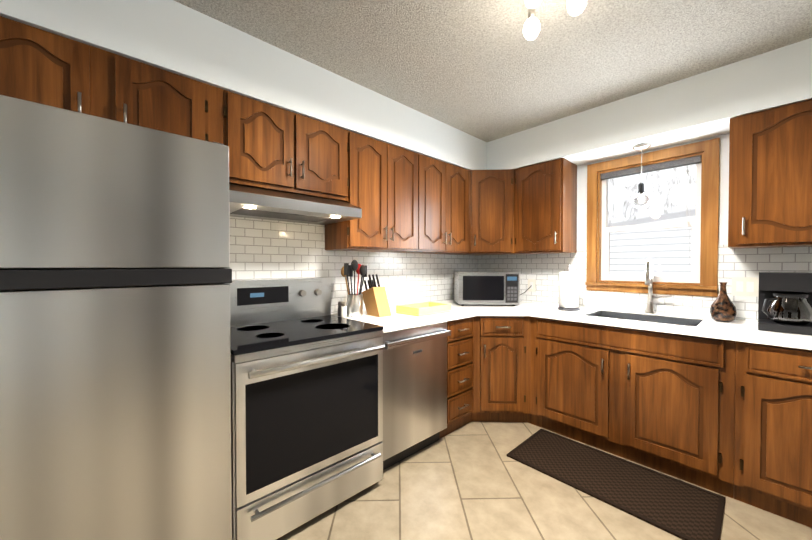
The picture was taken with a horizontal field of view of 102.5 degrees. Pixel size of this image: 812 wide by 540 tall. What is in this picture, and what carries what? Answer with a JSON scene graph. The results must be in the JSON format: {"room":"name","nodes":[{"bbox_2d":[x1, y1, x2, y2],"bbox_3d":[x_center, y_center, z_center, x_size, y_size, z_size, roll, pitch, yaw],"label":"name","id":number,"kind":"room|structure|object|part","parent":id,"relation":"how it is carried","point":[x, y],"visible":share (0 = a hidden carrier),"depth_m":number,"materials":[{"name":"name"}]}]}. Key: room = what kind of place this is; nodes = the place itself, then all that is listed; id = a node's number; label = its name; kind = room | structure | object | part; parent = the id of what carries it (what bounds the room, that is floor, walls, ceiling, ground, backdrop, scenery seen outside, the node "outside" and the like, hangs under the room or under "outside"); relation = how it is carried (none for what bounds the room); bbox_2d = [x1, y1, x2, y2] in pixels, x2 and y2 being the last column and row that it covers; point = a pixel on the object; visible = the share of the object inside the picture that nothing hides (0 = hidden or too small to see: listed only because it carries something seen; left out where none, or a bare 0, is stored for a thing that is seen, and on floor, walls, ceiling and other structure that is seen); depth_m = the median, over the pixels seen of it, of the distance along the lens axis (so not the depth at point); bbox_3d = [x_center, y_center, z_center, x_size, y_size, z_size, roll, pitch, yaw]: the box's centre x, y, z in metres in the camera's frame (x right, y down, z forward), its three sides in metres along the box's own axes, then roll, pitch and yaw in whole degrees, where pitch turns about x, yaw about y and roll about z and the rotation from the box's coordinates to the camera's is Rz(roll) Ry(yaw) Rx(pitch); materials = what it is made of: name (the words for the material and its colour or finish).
{"room":"kitchen","nodes":[
{"label":"kitchen","id":0,"kind":"room"},
{"bbox_2d":[174,0,811,141],"bbox_3d":[0.530,-1.236,0.484,4.840,0.100,4.440,-1,1,-43],"label":"ceiling","id":1,"kind":"structure","parent":0,"point":[486,70],"depth_m":1.74,"materials":[{"name":"white paint"}]},
{"bbox_2d":[0,0,811,169],"bbox_3d":[0.530,-1.031,0.486,4.600,0.310,4.200,-1,1,-43],"label":"soffit beam","id":2,"kind":"structure","parent":1,"relation":"attached to","point":[173,36],"depth_m":1.89,"materials":[{"name":"white paint"}]},
{"bbox_2d":[631,143,650,208],"bbox_3d":[1.707,-0.674,2.363,0.120,0.454,0.120,-1,1,-43],"label":"pendant lamp","id":3,"kind":"object","parent":2,"relation":"hanging from","point":[642,192],"visible":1,"depth_m":2.35,"materials":[{"name":"glass"}]},
{"bbox_3d":[1.707,-0.507,2.365,0.120,0.120,0.120,-1,1,-43],"label":"pendant globe","id":4,"kind":"part","parent":3,"relation":"part of","materials":[{"name":"clear glass"}]},
{"bbox_2d":[523,17,539,39],"bbox_3d":[0.564,-1.113,1.377,0.131,0.169,0.205,0,1,-28],"label":"lamp","id":5,"kind":"object","parent":1,"relation":"attached to","point":[531,28],"depth_m":1.43,"materials":[{"name":"white glass"}]},
{"bbox_2d":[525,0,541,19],"bbox_3d":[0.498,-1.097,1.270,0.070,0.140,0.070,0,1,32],"label":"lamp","id":6,"kind":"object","parent":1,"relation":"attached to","point":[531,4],"depth_m":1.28,"materials":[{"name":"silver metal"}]},
{"bbox_2d":[567,0,586,15],"bbox_3d":[0.685,-1.097,1.308,0.070,0.140,0.070,0,1,32],"label":"lamp","id":7,"kind":"object","parent":1,"relation":"attached to","point":[575,7],"depth_m":1.29,"materials":[{"name":"white glass"}]},
{"bbox_2d":[276,421,811,539],"bbox_3d":[0.530,1.304,0.518,4.840,0.100,4.440,-1,1,-43],"label":"floor","id":8,"kind":"structure","parent":0,"point":[471,480],"depth_m":1.69,"materials":[{"name":"tile"}]},
{"bbox_2d":[0,95,231,539],"bbox_3d":[-1.232,0.371,1.244,0.863,1.745,0.684,-1,1,-43],"label":"refrigerator","id":9,"kind":"object","parent":8,"relation":"on","point":[115,371],"visible":1,"depth_m":1.05,"materials":[{"name":"grey metal"}]},
{"bbox_2d":[227,278,384,539],"bbox_3d":[-0.611,0.648,1.805,0.779,1.175,0.709,-1,1,-43],"label":"range","id":10,"kind":"object","parent":8,"relation":"on","point":[306,406],"visible":0.92,"depth_m":1.57,"materials":[{"name":"silver metal"}]},
{"bbox_2d":[382,322,450,469],"bbox_3d":[-0.115,0.796,2.296,0.600,0.866,0.644,-1,1,-43],"label":"dishwasher","id":11,"kind":"object","parent":8,"relation":"on","point":[414,389],"visible":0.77,"depth_m":2.07,"materials":[{"name":"grey metal"}]},
{"bbox_2d":[440,316,475,437],"bbox_3d":[0.211,0.790,2.652,0.350,0.868,0.593,-1,1,-43],"label":"base cabinet","id":12,"kind":"object","parent":8,"relation":"on","point":[461,345],"depth_m":2.44,"materials":[{"name":"brown wood"}]},
{"bbox_2d":[476,316,531,423],"bbox_3d":[0.767,0.786,2.963,0.890,0.868,0.890,-1,1,-43],"label":"base cabinet","id":13,"kind":"object","parent":8,"relation":"on","point":[503,343],"depth_m":2.54,"materials":[{"name":"brown wood"}]},
{"bbox_2d":[507,429,725,539],"bbox_3d":[1.193,1.227,1.955,0.505,0.012,1.010,-1,1,-43],"label":"runner mat","id":14,"kind":"object","parent":8,"relation":"on","point":[680,509],"visible":0.94,"depth_m":1.84,"materials":[{"name":"black rubber"}]},
{"bbox_2d":[532,317,739,498],"bbox_3d":[1.558,0.795,2.326,0.594,0.868,1.120,-1,1,-43],"label":"base cabinet","id":15,"kind":"object","parent":8,"relation":"on","point":[730,419],"depth_m":2.00,"materials":[{"name":"brown wood"}]},
{"bbox_2d":[331,300,811,349],"bbox_3d":[0.996,0.343,2.003,1.854,0.040,2.606,-1,1,-43],"label":"countertop","id":16,"kind":"structure","parent":15,"relation":"on","point":[748,331],"depth_m":2.10,"materials":[{"name":"white stone"}]},
{"bbox_2d":[338,301,345,317],"bbox_3d":[-0.423,0.268,2.205,0.037,0.102,0.037,0,1,32],"label":"shaker","id":17,"kind":"object","parent":16,"relation":"on","point":[341,309],"visible":0.98,"depth_m":2.18,"materials":[{"name":"grey metal"}]},
{"bbox_2d":[341,260,366,316],"bbox_3d":[-0.352,0.124,2.267,0.162,0.390,0.186,-1,1,-43],"label":"utensil crock","id":18,"kind":"object","parent":16,"relation":"on","point":[354,305],"visible":1,"depth_m":2.22,"materials":[{"name":"silver metal"}]},
{"bbox_2d":[362,274,391,316],"bbox_3d":[-0.213,0.174,2.319,0.105,0.286,0.215,-1,1,-43],"label":"knife block","id":19,"kind":"object","parent":16,"relation":"on","point":[375,300],"visible":1,"depth_m":2.28,"materials":[{"name":"brown wood"}]},
{"bbox_2d":[396,302,450,316],"bbox_3d":[0.135,0.287,2.427,0.350,0.058,0.240,-1,1,-43],"label":"dish","id":20,"kind":"object","parent":16,"relation":"on","point":[422,309],"visible":1,"depth_m":2.36,"materials":[{"name":"yellow ceramic"}]},
{"bbox_2d":[454,271,519,305],"bbox_3d":[0.723,0.161,2.989,0.520,0.295,0.375,0,1,2],"label":"microwave","id":21,"kind":"object","parent":16,"relation":"on","point":[486,287],"visible":1,"depth_m":2.80,"materials":[{"name":"silver metal"}]},
{"bbox_2d":[558,265,579,310],"bbox_3d":[1.291,0.138,2.582,0.156,0.353,0.156,-1,1,-43],"label":"towel stand","id":22,"kind":"object","parent":16,"relation":"on","point":[568,290],"visible":1,"depth_m":2.52,"materials":[{"name":"grey"}]},
{"bbox_2d":[587,311,702,326],"bbox_3d":[1.598,0.428,2.216,0.384,0.205,0.594,-1,1,-43],"label":"sink basin","id":23,"kind":"object","parent":16,"relation":"in","point":[661,319],"visible":0.02,"depth_m":2.34,"materials":[{"name":"silver metal"}]},
{"bbox_2d":[645,259,671,313],"bbox_3d":[1.803,0.118,2.336,0.132,0.400,0.156,-1,1,-43],"label":"faucet","id":24,"kind":"object","parent":16,"relation":"on","point":[649,282],"visible":1,"depth_m":2.38,"materials":[{"name":"silver metal"}]},
{"bbox_2d":[710,282,736,321],"bbox_3d":[1.984,0.199,2.039,0.122,0.245,0.122,-1,1,-43],"label":"vase","id":25,"kind":"object","parent":16,"relation":"on","point":[722,308],"visible":1,"depth_m":2.01,"materials":[{"name":"ceramic"}]},
{"bbox_2d":[758,272,811,334],"bbox_3d":[2.093,0.170,1.764,0.293,0.310,0.250,-1,1,-43],"label":"coffee maker","id":26,"kind":"object","parent":16,"relation":"on","point":[785,302],"visible":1,"depth_m":1.71,"materials":[{"name":"black plastic"}]},
{"bbox_2d":[736,342,811,527],"bbox_3d":[2.120,0.803,1.719,0.594,0.868,0.534,-1,1,-43],"label":"base cabinet","id":27,"kind":"object","parent":8,"relation":"on","point":[774,383],"depth_m":1.61,"materials":[{"name":"brown wood"}]},
{"bbox_2d":[577,133,729,296],"bbox_3d":[2.263,0.012,2.103,0.120,2.440,4.200,-1,1,-43],"label":"wall","id":28,"kind":"structure","parent":0,"point":[723,198],"depth_m":2.24,"materials":[{"name":"white paint"}]},
{"bbox_2d":[508,158,576,254],"bbox_3d":[1.179,-0.528,2.883,0.370,0.758,0.493,-1,1,-43],"label":"upper cabinet","id":29,"kind":"object","parent":28,"relation":"attached to","point":[544,195],"depth_m":2.75,"materials":[{"name":"brown wood"}]},
{"bbox_2d":[585,138,719,296],"bbox_3d":[1.847,-0.354,2.504,0.160,1.060,0.807,-1,1,-43],"label":"window unit","id":30,"kind":"structure","parent":28,"relation":"in","point":[703,278],"depth_m":2.41,"materials":[{"name":"brown wood"}]},
{"bbox_2d":[728,99,811,248],"bbox_3d":[2.198,-0.514,1.822,0.314,0.758,0.546,-1,1,-43],"label":"upper cabinet","id":31,"kind":"object","parent":28,"relation":"attached to","point":[770,151],"depth_m":1.80,"materials":[{"name":"brown wood"}]},
{"bbox_3d":[-0.937,0.012,2.087,4.840,2.440,0.120,-1,1,-43],"label":"wall","id":32,"kind":"structure","parent":0,"visible":0},
{"bbox_2d":[0,16,107,118],"bbox_3d":[-1.486,-0.696,1.252,0.472,0.378,0.314,-1,1,-43],"label":"upper cabinet","id":33,"kind":"object","parent":32,"relation":"attached to","point":[37,65],"depth_m":1.20,"materials":[{"name":"brown wood"}]},
{"bbox_2d":[108,52,243,171],"bbox_3d":[-1.127,-0.700,1.584,0.507,0.378,0.314,-1,1,-43],"label":"upper cabinet","id":34,"kind":"object","parent":32,"relation":"attached to","point":[139,93],"depth_m":1.46,"materials":[{"name":"brown wood"}]},
{"bbox_2d":[229,96,351,203],"bbox_3d":[-0.731,-0.668,1.950,0.708,0.452,0.314,-1,1,-43],"label":"upper cabinet","id":35,"kind":"object","parent":32,"relation":"attached to","point":[287,151],"depth_m":1.83,"materials":[{"name":"brown wood"}]},
{"bbox_2d":[229,184,361,224],"bbox_3d":[-0.701,-0.374,1.881,0.754,0.126,0.465,-1,1,-43],"label":"range hood","id":36,"kind":"object","parent":35,"relation":"attached to","point":[252,202],"visible":0.88,"depth_m":1.76,"materials":[{"name":"silver metal"}]},
{"bbox_2d":[225,216,476,313],"bbox_3d":[-0.180,0.073,2.697,2.658,1.100,0.010,-1,1,-43],"label":"tile backsplash","id":37,"kind":"structure","parent":32,"relation":"attached to","point":[266,249],"depth_m":2.34,"materials":[{"name":"white tile"}]},
{"bbox_2d":[325,132,411,252],"bbox_3d":[-0.244,-0.522,2.403,0.756,0.758,0.314,-1,1,-43],"label":"upper cabinet","id":38,"kind":"object","parent":32,"relation":"attached to","point":[406,201],"depth_m":2.25,"materials":[{"name":"brown wood"}]},
{"bbox_2d":[412,152,471,254],"bbox_3d":[0.251,-0.527,2.822,0.769,0.758,0.370,-1,1,-43],"label":"upper cabinet","id":39,"kind":"object","parent":32,"relation":"attached to","point":[441,191],"depth_m":2.69,"materials":[{"name":"brown wood"}]},
{"bbox_2d":[472,169,511,255],"bbox_3d":[0.752,-0.532,3.138,0.650,0.758,0.586,-1,1,-43],"label":"upper cabinet","id":40,"kind":"object","parent":32,"relation":"attached to","point":[491,189],"depth_m":2.93,"materials":[{"name":"brown wood"}]},
{"bbox_2d":[477,244,811,320],"bbox_3d":[1.688,0.074,2.627,0.010,1.100,2.588,-1,1,-43],"label":"tile backsplash","id":41,"kind":"structure","parent":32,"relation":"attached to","point":[744,262],"depth_m":2.44,"materials":[{"name":"white tile"}]},
{"bbox_2d":[528,279,535,291],"bbox_3d":[1.209,0.148,3.132,0.008,0.120,0.075,-1,1,-43],"label":"electrical outlet plate","id":42,"kind":"object","parent":41,"relation":"attached to","point":[532,282],"depth_m":3.12,"materials":[{"name":"white plastic"}]},
{"bbox_2d":[732,277,758,296],"bbox_3d":[2.173,0.106,2.089,0.008,0.120,0.120,-1,1,-43],"label":"electrical outlet plate","id":43,"kind":"object","parent":41,"relation":"attached to","point":[745,286],"depth_m":2.09,"materials":[{"name":"white plastic"}]},
{"label":"outside","id":44,"kind":"structure","parent":0,"visible":0},
{"bbox_2d":[608,164,695,276],"bbox_3d":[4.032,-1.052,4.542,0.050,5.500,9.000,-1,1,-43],"label":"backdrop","id":45,"kind":"structure","parent":44,"point":[623,219],"depth_m":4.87,"materials":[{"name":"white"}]}
]}

